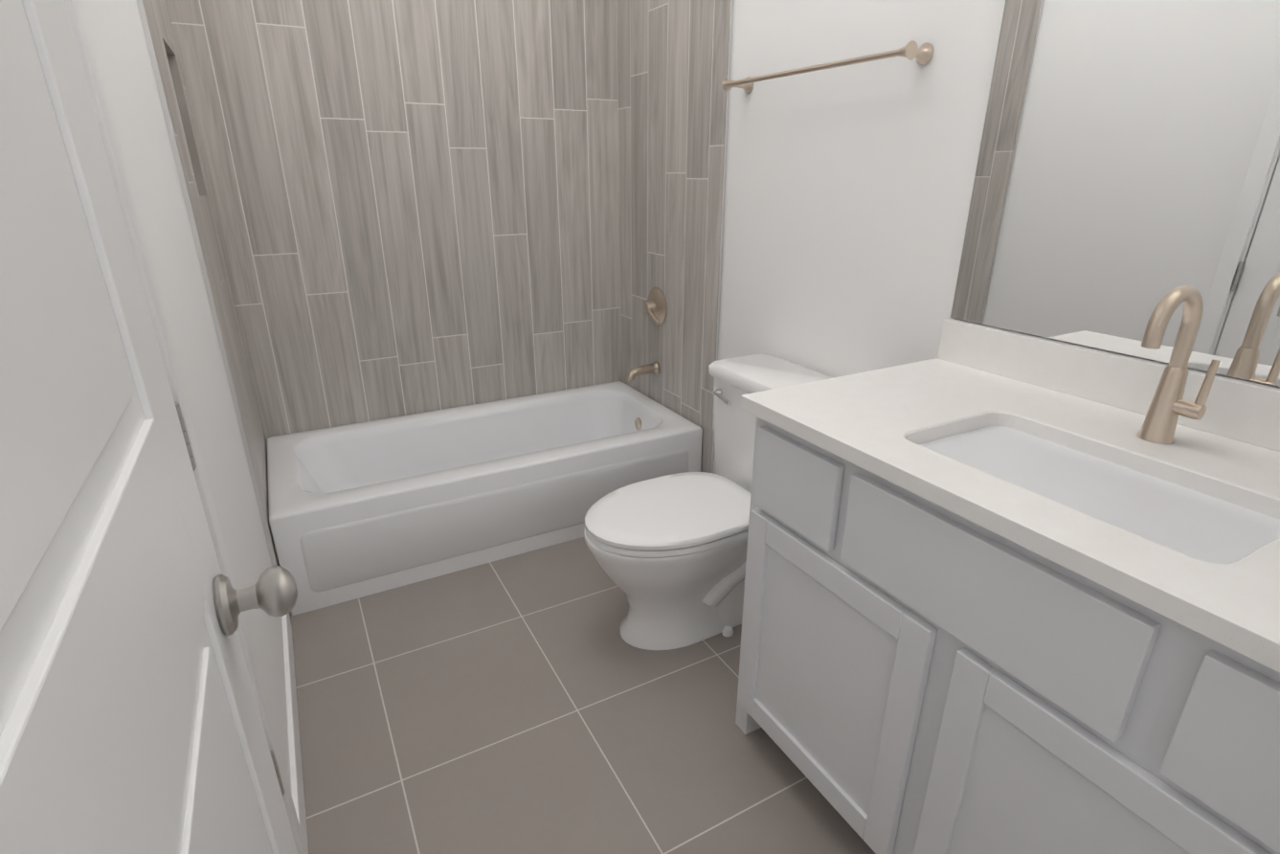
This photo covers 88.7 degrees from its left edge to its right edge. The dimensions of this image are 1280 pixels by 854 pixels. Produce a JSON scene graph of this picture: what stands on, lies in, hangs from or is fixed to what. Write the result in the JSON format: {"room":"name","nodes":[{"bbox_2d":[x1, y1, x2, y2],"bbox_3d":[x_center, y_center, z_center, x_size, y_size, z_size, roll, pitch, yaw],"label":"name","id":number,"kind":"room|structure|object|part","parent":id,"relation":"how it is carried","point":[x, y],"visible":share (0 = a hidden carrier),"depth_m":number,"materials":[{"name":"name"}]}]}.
{"room":"bathroom","nodes":[
{"label":"bathroom","id":0,"kind":"room"},
{"bbox_2d":[79,0,291,790],"bbox_3d":[-0.871,-0.608,0.962,0.120,3.150,3.200,-11,24,-26],"label":"wall","id":1,"kind":"structure","parent":0,"point":[117,37],"depth_m":1.31,"materials":[{"name":"white paint"}]},
{"bbox_2d":[64,0,307,853],"bbox_3d":[-0.570,-0.113,0.579,0.136,2.507,0.744,-11,24,-26],"label":"trim","id":2,"kind":"structure","parent":1,"relation":"attached to","point":[95,88],"depth_m":0.92,"materials":[{"name":"white paint"}]},
{"bbox_2d":[136,0,290,618],"bbox_3d":[-1.360,-0.533,2.004,0.101,2.254,0.834,-11,24,-26],"label":"wall tile","id":3,"kind":"structure","parent":1,"relation":"attached to","point":[158,30],"depth_m":1.92,"materials":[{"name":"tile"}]},
{"bbox_2d":[281,613,308,853],"bbox_3d":[-0.905,0.736,1.708,0.013,0.105,0.893,-11,24,-26],"label":"baseboard","id":4,"kind":"structure","parent":1,"relation":"attached to","point":[296,773],"depth_m":1.56,"materials":[{"name":"white paint"}]},
{"bbox_2d":[290,537,875,853],"bbox_3d":[0.291,1.015,1.270,1.870,0.100,4.840,-11,24,-26],"label":"floor","id":5,"kind":"structure","parent":0,"point":[532,702],"depth_m":1.70,"materials":[{"name":"tile"}]},
{"bbox_2d":[266,381,702,615],"bbox_3d":[-0.620,0.191,2.747,1.604,0.365,0.761,-11,24,-26],"label":"bathtub","id":6,"kind":"object","parent":5,"relation":"on","point":[358,510],"visible":0.98,"depth_m":2.49,"materials":[{"name":"white ceramic"}]},
{"bbox_2d":[583,354,833,650],"bbox_3d":[0.205,0.250,2.034,0.805,0.771,0.509,-11,24,-26],"label":"toilet","id":7,"kind":"object","parent":5,"relation":"on","point":[668,552],"visible":0.73,"depth_m":1.98,"materials":[{"name":"white ceramic"}]},
{"bbox_2d":[735,285,1279,853],"bbox_3d":[0.766,0.357,1.185,0.637,1.188,1.138,-11,24,-26],"label":"bathroom vanity","id":8,"kind":"object","parent":5,"relation":"on","point":[1007,592],"visible":1,"depth_m":1.06,"materials":[{"name":"white paint"}]},
{"bbox_2d":[1136,285,1221,445],"bbox_3d":[0.879,-0.094,1.082,0.151,0.273,0.081,-11,24,-26],"label":"faucet","id":9,"kind":"object","parent":8,"relation":"on","point":[1158,426],"depth_m":1.10,"materials":[{"name":"beige metal"}]},
{"bbox_2d":[713,0,1279,474],"bbox_3d":[0.667,-0.912,1.740,0.120,3.150,3.200,-11,24,-26],"label":"wall","id":10,"kind":"structure","parent":0,"point":[847,195],"depth_m":1.84,"materials":[{"name":"white paint"}]},
{"bbox_2d":[616,0,733,473],"bbox_3d":[0.102,-0.823,2.744,0.011,2.254,0.834,-11,24,-26],"label":"wall tile","id":11,"kind":"structure","parent":10,"relation":"attached to","point":[674,59],"depth_m":2.65,"materials":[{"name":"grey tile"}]},
{"bbox_2d":[626,288,666,381],"bbox_3d":[0.012,-0.402,2.898,0.157,0.406,0.185,-11,24,-26],"label":"tub faucet","id":12,"kind":"object","parent":11,"relation":"attached to","point":[655,306],"visible":0.98,"depth_m":2.87,"materials":[{"name":"beige metal"}]},
{"bbox_2d":[721,40,933,92],"bbox_3d":[0.480,-0.998,1.836,0.091,0.048,0.738,-11,24,-26],"label":"towel rail","id":13,"kind":"object","parent":10,"relation":"attached to","point":[922,54],"visible":1,"depth_m":1.68,"materials":[{"name":"beige metal"}]},
{"bbox_2d":[950,0,1279,386],"bbox_3d":[1.043,-0.644,0.957,0.005,1.181,1.123,-11,24,-26],"label":"mirror","id":14,"kind":"object","parent":10,"relation":"attached to","point":[1127,178],"visible":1,"depth_m":1.24,"materials":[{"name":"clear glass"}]},
{"bbox_3d":[-0.838,-1.251,2.612,1.630,3.150,0.120,-11,24,-26],"label":"wall","id":15,"kind":"structure","parent":0,"visible":0},
{"bbox_2d":[166,0,621,441],"bbox_3d":[-0.806,-0.951,2.668,1.610,1.950,0.010,-11,24,-26],"label":"wall tile","id":16,"kind":"structure","parent":15,"relation":"attached to","point":[415,205],"depth_m":2.63,"materials":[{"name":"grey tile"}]},
{"bbox_3d":[0.633,-0.269,0.090,1.630,3.150,0.120,-11,24,-26],"label":"wall","id":17,"kind":"structure","parent":0,"visible":0},
{"bbox_2d":[0,0,297,853],"bbox_3d":[-0.340,-0.019,0.423,0.135,2.428,1.161,-11,24,-26],"label":"entry door","id":18,"kind":"structure","parent":17,"relation":"in","point":[130,720],"depth_m":0.39,"materials":[{"name":"white paint"}]},
{"bbox_3d":[-0.532,-0.203,0.599,0.020,2.088,0.571,-11,24,-26],"label":"closet door hardware","id":19,"kind":"part","parent":18,"relation":"part of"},
{"bbox_3d":[-0.244,-0.068,0.252,0.099,2.088,0.822,-11,24,-26],"label":"entry door hardware","id":20,"kind":"part","parent":18,"relation":"part of","materials":[{"name":"silver metal"}]}
]}

